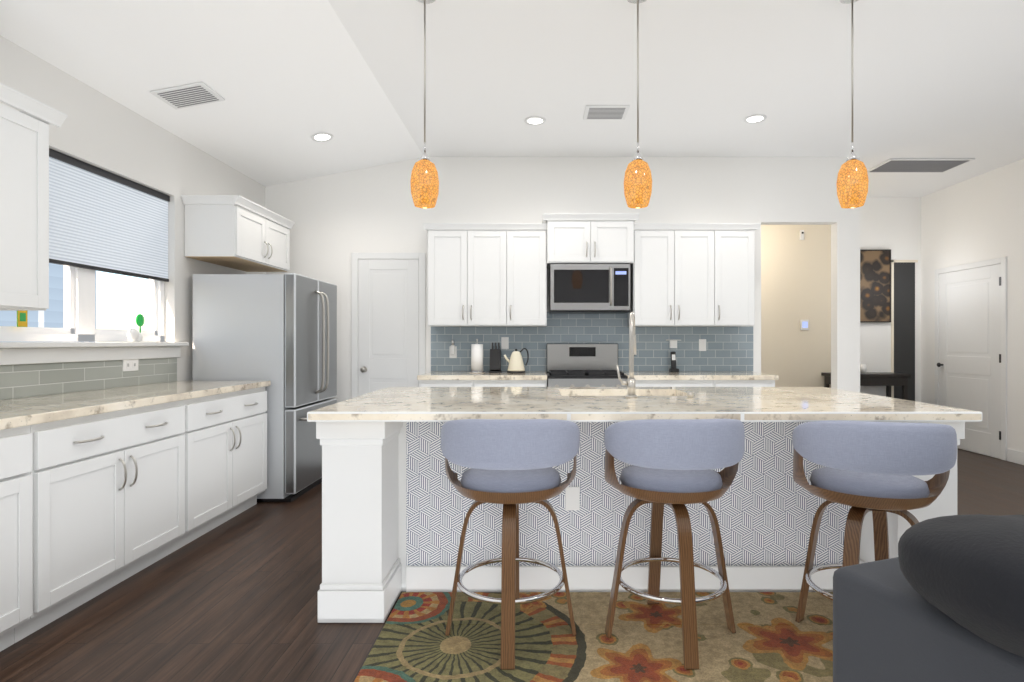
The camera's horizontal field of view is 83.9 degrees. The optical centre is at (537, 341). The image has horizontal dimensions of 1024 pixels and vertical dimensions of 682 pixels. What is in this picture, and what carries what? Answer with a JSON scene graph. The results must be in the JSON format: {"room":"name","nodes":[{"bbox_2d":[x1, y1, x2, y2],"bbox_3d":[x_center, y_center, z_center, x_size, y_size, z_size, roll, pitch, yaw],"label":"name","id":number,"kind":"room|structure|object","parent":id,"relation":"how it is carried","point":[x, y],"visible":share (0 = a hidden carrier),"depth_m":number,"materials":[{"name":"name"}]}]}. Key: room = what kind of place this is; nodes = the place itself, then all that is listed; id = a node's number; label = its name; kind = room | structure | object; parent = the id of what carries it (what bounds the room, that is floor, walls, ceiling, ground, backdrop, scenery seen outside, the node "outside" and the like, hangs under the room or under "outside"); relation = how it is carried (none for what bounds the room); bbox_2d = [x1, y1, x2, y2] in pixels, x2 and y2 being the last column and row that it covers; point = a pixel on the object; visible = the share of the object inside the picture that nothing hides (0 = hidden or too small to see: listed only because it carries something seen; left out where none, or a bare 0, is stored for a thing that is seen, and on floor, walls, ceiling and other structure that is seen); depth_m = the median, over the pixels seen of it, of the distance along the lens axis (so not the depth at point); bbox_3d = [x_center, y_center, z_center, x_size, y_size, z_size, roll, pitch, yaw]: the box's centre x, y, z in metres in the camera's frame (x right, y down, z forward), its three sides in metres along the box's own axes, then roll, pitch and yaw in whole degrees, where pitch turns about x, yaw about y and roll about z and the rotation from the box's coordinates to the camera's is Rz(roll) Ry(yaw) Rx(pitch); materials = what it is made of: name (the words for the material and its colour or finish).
{"room":"kitchen","nodes":[
{"label":"kitchen","id":0,"kind":"room"},
{"bbox_2d":[0,448,1023,681],"bbox_3d":[1.070,1.250,1.560,7.800,0.060,11.420,0,0,0],"label":"floor","id":1,"kind":"structure","parent":0,"point":[234,599],"depth_m":2.53,"materials":[{"name":"brown wood"}]},
{"bbox_2d":[0,423,43,651],"bbox_3d":[-2.350,0.777,1.800,0.640,0.884,1.000,0,0,0],"label":"base cabinet","id":2,"kind":"object","parent":1,"relation":"on","point":[21,448],"depth_m":2.25,"materials":[{"name":"white wood"}]},
{"bbox_2d":[44,399,191,625],"bbox_3d":[-2.350,0.777,2.796,0.640,0.884,0.990,0,0,0],"label":"base cabinet","id":3,"kind":"object","parent":1,"relation":"on","point":[92,506],"depth_m":2.73,"materials":[{"name":"white wood"}]},
{"bbox_2d":[0,380,270,429],"bbox_3d":[-2.345,0.311,2.290,0.661,0.042,4.020,0,0,0],"label":"countertop","id":4,"kind":"structure","parent":3,"relation":"on","point":[20,412],"depth_m":2.92,"materials":[{"name":"stone"}]},
{"bbox_2d":[192,387,266,540],"bbox_3d":[-2.350,0.777,3.787,0.640,0.884,0.993,0,0,0],"label":"base cabinet","id":5,"kind":"object","parent":1,"relation":"on","point":[229,430],"depth_m":3.74,"materials":[{"name":"white wood"}]},
{"bbox_2d":[193,273,336,501],"bbox_3d":[-2.193,0.347,4.775,0.854,1.744,0.910,0,0,0],"label":"refrigerator","id":6,"kind":"object","parent":1,"relation":"on","point":[279,331],"visible":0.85,"depth_m":4.32,"materials":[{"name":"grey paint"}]},
{"bbox_2d":[420,380,546,386],"bbox_3d":[-0.474,0.777,5.260,1.112,0.884,0.670,0,0,0],"label":"base cabinet","id":7,"kind":"object","parent":1,"relation":"on","point":[483,383],"visible":0.02,"depth_m":4.99,"materials":[{"name":"white"}]},
{"bbox_2d":[417,372,546,379],"bbox_3d":[-0.483,0.311,5.270,1.134,0.042,0.640,0,0,0],"label":"countertop","id":8,"kind":"structure","parent":7,"relation":"on","point":[482,376],"depth_m":4.95,"materials":[{"name":"stone"}]},
{"bbox_2d":[469,339,484,372],"bbox_3d":[-0.570,0.129,5.360,0.150,0.321,0.150,0,0,0],"label":"paper towel","id":9,"kind":"object","parent":8,"relation":"on","point":[476,357],"visible":1,"depth_m":5.31,"materials":[{"name":"white paper"}]},
{"bbox_2d":[489,343,501,372],"bbox_3d":[-0.400,0.147,5.395,0.110,0.284,0.181,0,0,0],"label":"knife block","id":10,"kind":"object","parent":8,"relation":"on","point":[495,360],"visible":1,"depth_m":5.35,"materials":[{"name":"black plastic"}]},
{"bbox_2d":[504,348,528,372],"bbox_3d":[-0.201,0.172,5.330,0.237,0.235,0.176,0,0,0],"label":"kettle","id":11,"kind":"object","parent":8,"relation":"on","point":[516,363],"visible":1,"depth_m":5.28,"materials":[{"name":"beige plastic"}]},
{"bbox_2d":[547,344,626,386],"bbox_3d":[0.435,0.608,5.240,0.694,1.185,0.695,0,0,0],"label":"range","id":12,"kind":"object","parent":1,"relation":"on","point":[581,365],"visible":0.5,"depth_m":5.51,"materials":[{"name":"grey metal"}]},
{"bbox_2d":[354,592,832,681],"bbox_3d":[0.948,1.213,1.500,3.205,0.012,2.500,0,0,0],"label":"rug","id":13,"kind":"object","parent":1,"relation":"on","point":[771,639],"visible":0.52,"depth_m":2.29,"materials":[{"name":"multicoloured fabric"}]},
{"bbox_2d":[441,419,579,668],"bbox_3d":[-0.110,0.746,2.352,0.566,0.918,0.556,0,0,0],"label":"stool","id":14,"kind":"object","parent":13,"relation":"on","point":[509,463],"visible":1,"depth_m":2.15,"materials":[{"name":"grey fabric"}]},
{"bbox_2d":[604,419,744,669],"bbox_3d":[0.552,0.746,2.353,0.566,0.918,0.557,0,0,0],"label":"stool","id":15,"kind":"object","parent":13,"relation":"on","point":[672,462],"visible":1,"depth_m":2.17,"materials":[{"name":"grey fabric"}]},
{"bbox_2d":[792,420,956,622],"bbox_3d":[1.311,0.746,2.248,0.559,0.918,0.509,0,0,0],"label":"stool","id":16,"kind":"object","parent":13,"relation":"on","point":[873,467],"visible":0.85,"depth_m":2.11,"materials":[{"name":"fabric"}]},
{"bbox_2d":[833,513,1023,681],"bbox_3d":[1.808,0.754,1.221,2.246,0.900,0.961,0,0,-20],"label":"sofa","id":17,"kind":"object","parent":13,"relation":"on","point":[941,599],"visible":1,"depth_m":1.06,"materials":[{"name":"fabric"}]},
{"bbox_2d":[307,312,981,622],"bbox_3d":[0.445,0.528,3.032,2.810,1.382,1.344,0,0,0],"label":"kitchen island","id":18,"kind":"object","parent":1,"relation":"on","point":[396,504],"visible":0.65,"depth_m":2.77,"materials":[{"name":"white stone"}]},
{"bbox_2d":[636,380,715,386],"bbox_3d":[1.163,0.777,5.280,0.750,0.884,0.630,0,0,0],"label":"base cabinet","id":19,"kind":"object","parent":1,"relation":"on","point":[705,383],"depth_m":4.99,"materials":[{"name":"white wood"}]},
{"bbox_2d":[624,372,778,379],"bbox_3d":[1.443,0.311,5.270,1.314,0.042,0.640,0,0,0],"label":"countertop","id":20,"kind":"structure","parent":19,"relation":"on","point":[699,376],"depth_m":4.95,"materials":[{"name":"stone"}]},
{"bbox_2d":[669,352,678,371],"bbox_3d":[1.310,0.190,5.465,0.080,0.197,0.090,0,0,0],"label":"dock","id":21,"kind":"object","parent":20,"relation":"on","point":[673,368],"visible":1,"depth_m":5.47,"materials":[{"name":"black plastic"}]},
{"bbox_2d":[716,380,774,386],"bbox_3d":[1.809,0.777,5.280,0.542,0.884,0.630,0,0,0],"label":"base cabinet","id":22,"kind":"object","parent":1,"relation":"on","point":[719,383],"depth_m":4.99,"materials":[{"name":"white wood"}]},
{"bbox_2d":[821,364,910,399],"bbox_3d":[3.985,0.745,6.925,0.870,0.949,0.390,0,0,0],"label":"console table","id":23,"kind":"object","parent":1,"relation":"on","point":[888,380],"visible":0.48,"depth_m":6.75,"materials":[{"name":"black wood"}]},
{"bbox_2d":[0,0,1023,458],"bbox_3d":[1.070,-0.430,1.560,7.800,3.300,11.420,0,0,0],"label":"wall","id":24,"kind":"structure","parent":0,"point":[286,80],"depth_m":4.40,"materials":[{"name":"white paint"}]},
{"bbox_2d":[0,82,67,310],"bbox_3d":[-2.475,-0.625,2.131,0.400,0.950,1.250,0,0,0],"label":"upper cabinet","id":25,"kind":"object","parent":24,"relation":"attached to","point":[24,208],"visible":1,"depth_m":2.51,"materials":[{"name":"white wood"}]},
{"bbox_2d":[0,265,163,341],"bbox_3d":[-2.790,-0.540,3.475,0.070,1.076,1.446,0,0,0],"label":"window","id":26,"kind":"structure","parent":24,"relation":"in","point":[79,304],"depth_m":3.44,"materials":[{"name":"white plastic"}]},
{"bbox_2d":[17,311,27,326],"bbox_3d":[-2.745,-0.130,3.030,0.007,0.100,0.060,0,0,0],"label":"ornament","id":27,"kind":"object","parent":26,"relation":"attached to","point":[22,318],"depth_m":3.03,"materials":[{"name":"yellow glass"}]},
{"bbox_2d":[136,314,144,332],"bbox_3d":[-2.745,-0.128,3.930,0.008,0.135,0.086,0,0,0],"label":"ornament","id":28,"kind":"object","parent":26,"relation":"attached to","point":[140,320],"depth_m":3.93,"materials":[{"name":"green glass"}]},
{"bbox_2d":[0,358,176,399],"bbox_3d":[-2.675,0.070,2.248,0.007,0.437,3.935,0,0,0],"label":"backsplash","id":29,"kind":"structure","parent":24,"relation":"attached to","point":[24,380],"depth_m":3.30,"materials":[{"name":"tile"}]},
{"bbox_2d":[123,359,137,371],"bbox_3d":[-2.667,0.150,3.730,0.009,0.080,0.140,0,0,0],"label":"electrical outlet","id":30,"kind":"object","parent":29,"relation":"attached to","point":[130,365],"visible":0.98,"depth_m":3.72,"materials":[{"name":"white plastic"}]},
{"bbox_2d":[0,342,188,364],"bbox_3d":[-2.683,0.058,3.475,0.135,0.114,1.590,0,0,0],"label":"window sill","id":31,"kind":"structure","parent":24,"relation":"attached to","point":[13,353],"depth_m":3.31,"materials":[{"name":"white wood"}]},
{"bbox_2d":[127,328,142,341],"bbox_3d":[-2.645,-0.045,3.738,0.044,0.090,0.131,0,0,0],"label":"coral","id":32,"kind":"object","parent":31,"relation":"on","point":[133,335],"visible":1,"depth_m":3.71,"materials":[{"name":"white plastic"}]},
{"bbox_2d":[49,148,169,281],"bbox_3d":[-2.734,-0.761,3.475,0.042,0.632,1.442,0,0,0],"label":"window blind","id":33,"kind":"object","parent":24,"relation":"attached to","point":[102,220],"visible":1,"depth_m":3.58,"materials":[{"name":"grey fabric"}]},
{"bbox_2d":[150,82,224,109],"bbox_3d":[-2.269,-1.599,3.700,0.335,0.071,0.260,0,0,0],"label":"air vent","id":34,"kind":"object","parent":24,"relation":"in","point":[189,95],"visible":1,"depth_m":3.68,"materials":[{"name":"white metal"}]},
{"bbox_2d":[181,195,294,271],"bbox_3d":[-2.455,-0.873,4.753,0.440,0.454,0.975,0,0,0],"label":"upper cabinet","id":35,"kind":"object","parent":24,"relation":"attached to","point":[224,230],"visible":1,"depth_m":4.35,"materials":[{"name":"white wood"}]},
{"bbox_2d":[311,133,332,141],"bbox_3d":[-1.779,-1.691,4.700,0.173,0.040,0.176,0,0,0],"label":"recessed light","id":36,"kind":"object","parent":24,"relation":"in","point":[321,137],"visible":0.96,"depth_m":4.70,"materials":[{"name":"white"}]},
{"bbox_2d":[351,253,424,397],"bbox_3d":[-1.465,0.171,5.559,0.724,2.096,0.080,0,0,0],"label":"pantry door","id":37,"kind":"structure","parent":24,"relation":"in","point":[387,320],"depth_m":5.58,"materials":[{"name":"white wood"}]},
{"bbox_2d":[410,0,438,207],"bbox_3d":[-0.585,-1.262,2.950,0.146,1.113,0.146,0,0,0],"label":"pendant light","id":38,"kind":"object","parent":24,"relation":"hanging from","point":[424,181],"visible":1,"depth_m":2.90,"materials":[{"name":"orange glass"}]},
{"bbox_2d":[423,223,546,326],"bbox_3d":[-0.483,-0.618,5.392,1.135,0.935,0.392,0,0,0],"label":"upper cabinet","id":39,"kind":"object","parent":24,"relation":"attached to","point":[487,274],"visible":1,"depth_m":5.24,"materials":[{"name":"white wood"}]},
{"bbox_2d":[525,116,545,125],"bbox_3d":[-0.020,-1.813,4.670,0.176,0.009,0.176,0,0,0],"label":"recessed light","id":40,"kind":"object","parent":24,"relation":"in","point":[534,120],"visible":1,"depth_m":4.66,"materials":[{"name":"white"}]},
{"bbox_2d":[542,213,638,267],"bbox_3d":[0.484,-0.945,5.367,0.874,0.440,0.443,0,0,0],"label":"upper cabinet","id":41,"kind":"object","parent":24,"relation":"attached to","point":[590,242],"visible":1,"depth_m":5.18,"materials":[{"name":"white wood"}]},
{"bbox_2d":[549,264,630,313],"bbox_3d":[0.485,-0.499,5.378,0.740,0.441,0.419,0,0,0],"label":"microwave","id":42,"kind":"object","parent":41,"relation":"attached to","point":[589,288],"visible":1,"depth_m":5.22,"materials":[{"name":"grey metal"}]},
{"bbox_2d":[431,311,752,370],"bbox_3d":[0.535,-0.005,5.595,3.170,0.589,0.008,0,0,0],"label":"backsplash","id":43,"kind":"structure","parent":24,"relation":"attached to","point":[729,348],"depth_m":5.59,"materials":[{"name":"tile"}]},
{"bbox_2d":[449,340,456,357],"bbox_3d":[-0.830,0.066,5.569,0.072,0.183,0.043,0,0,0],"label":"electrical outlet","id":44,"kind":"object","parent":43,"relation":"attached to","point":[452,349],"depth_m":5.59,"materials":[{"name":"white plastic"}]},
{"bbox_2d":[501,337,508,348],"bbox_3d":[-0.320,0.010,5.588,0.072,0.116,0.005,0,0,0],"label":"electrical outlet","id":45,"kind":"object","parent":43,"relation":"attached to","point":[505,345],"depth_m":5.59,"materials":[{"name":"white plastic"}]},
{"bbox_2d":[669,341,676,347],"bbox_3d":[1.330,0.018,5.565,0.140,0.083,0.050,0,0,0],"label":"electrical outlet","id":46,"kind":"object","parent":43,"relation":"attached to","point":[672,344],"depth_m":5.56,"materials":[{"name":"white plastic"}]},
{"bbox_2d":[699,339,705,350],"bbox_3d":[1.620,0.030,5.588,0.072,0.116,0.005,0,0,0],"label":"electrical outlet","id":47,"kind":"object","parent":43,"relation":"attached to","point":[702,342],"depth_m":5.59,"materials":[{"name":"white plastic"}]},
{"bbox_2d":[583,106,629,119],"bbox_3d":[0.540,-1.812,4.500,0.340,0.012,0.260,0,0,0],"label":"air vent","id":48,"kind":"object","parent":24,"relation":"in","point":[605,112],"visible":0.98,"depth_m":4.48,"materials":[{"name":"white metal"}]},
{"bbox_2d":[624,0,651,207],"bbox_3d":[0.520,-1.262,2.950,0.146,1.113,0.146,0,0,0],"label":"pendant light","id":49,"kind":"object","parent":24,"relation":"hanging from","point":[637,185],"visible":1,"depth_m":2.90,"materials":[{"name":"orange glass"}]},
{"bbox_2d":[628,223,760,326],"bbox_3d":[1.462,-0.618,5.392,1.155,0.935,0.392,0,0,0],"label":"upper cabinet","id":50,"kind":"object","parent":24,"relation":"attached to","point":[692,274],"visible":0.98,"depth_m":5.24,"materials":[{"name":"white wood"}]},
{"bbox_2d":[744,114,766,123],"bbox_3d":[1.770,-1.813,4.630,0.176,0.009,0.176,0,0,0],"label":"recessed light","id":51,"kind":"object","parent":24,"relation":"in","point":[754,119],"visible":1,"depth_m":4.63,"materials":[{"name":"white"}]},
{"bbox_2d":[800,230,803,239],"bbox_3d":[3.312,-1.340,7.128,0.045,0.120,0.040,0,0,0],"label":"sensor","id":52,"kind":"object","parent":24,"relation":"attached to","point":[801,234],"visible":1,"depth_m":7.12,"materials":[{"name":"white plastic"}]},
{"bbox_2d":[800,320,808,329],"bbox_3d":[3.350,-0.215,7.137,0.100,0.130,0.022,0,0,0],"label":"switch","id":53,"kind":"object","parent":24,"relation":"attached to","point":[804,324],"visible":1,"depth_m":7.13,"materials":[{"name":"white plastic"}]},
{"bbox_2d":[836,0,868,207],"bbox_3d":[1.632,-1.262,2.950,0.146,1.113,0.146,0,0,0],"label":"pendant light","id":54,"kind":"object","parent":24,"relation":"hanging from","point":[852,184],"visible":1,"depth_m":2.91,"materials":[{"name":"orange glass"}]},
{"bbox_2d":[860,250,890,322],"bbox_3d":[4.190,-0.700,7.126,0.450,0.910,0.044,0,0,0],"label":"framed picture","id":55,"kind":"object","parent":24,"relation":"attached to","point":[875,286],"visible":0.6,"depth_m":7.11,"materials":[{"name":"fabric"}]},
{"bbox_2d":[891,260,917,400],"bbox_3d":[4.605,0.094,7.144,0.330,2.248,0.011,0,0,0],"label":"doorway frame","id":56,"kind":"object","parent":24,"relation":"attached to","point":[903,316],"visible":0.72,"depth_m":7.14,"materials":[{"name":"grey wood"}]},
{"bbox_2d":[867,158,974,172],"bbox_3d":[3.910,-1.810,5.850,0.840,0.016,0.440,0,0,0],"label":"air vent","id":57,"kind":"object","parent":24,"relation":"in","point":[916,165],"visible":1,"depth_m":5.81,"materials":[{"name":"white metal"}]},
{"bbox_2d":[935,257,1006,460],"bbox_3d":[4.779,0.171,6.360,0.080,2.096,1.044,0,0,0],"label":"door","id":58,"kind":"structure","parent":24,"relation":"in","point":[970,338],"depth_m":6.25,"materials":[{"name":"white wood"}]},
{"bbox_2d":[1007,449,1023,464],"bbox_3d":[4.812,1.155,4.410,0.015,0.129,2.820,0,0,0],"label":"baseboard","id":59,"kind":"structure","parent":24,"relation":"attached to","point":[1015,456],"depth_m":5.71,"materials":[{"name":"white wood"}]},
{"label":"outside","id":60,"kind":"structure","parent":0,"visible":0},
{"bbox_2d":[0,263,95,328],"bbox_3d":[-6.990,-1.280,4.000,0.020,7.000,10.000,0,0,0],"label":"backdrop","id":61,"kind":"structure","parent":60,"point":[52,316],"depth_m":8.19,"materials":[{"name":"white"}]}
]}

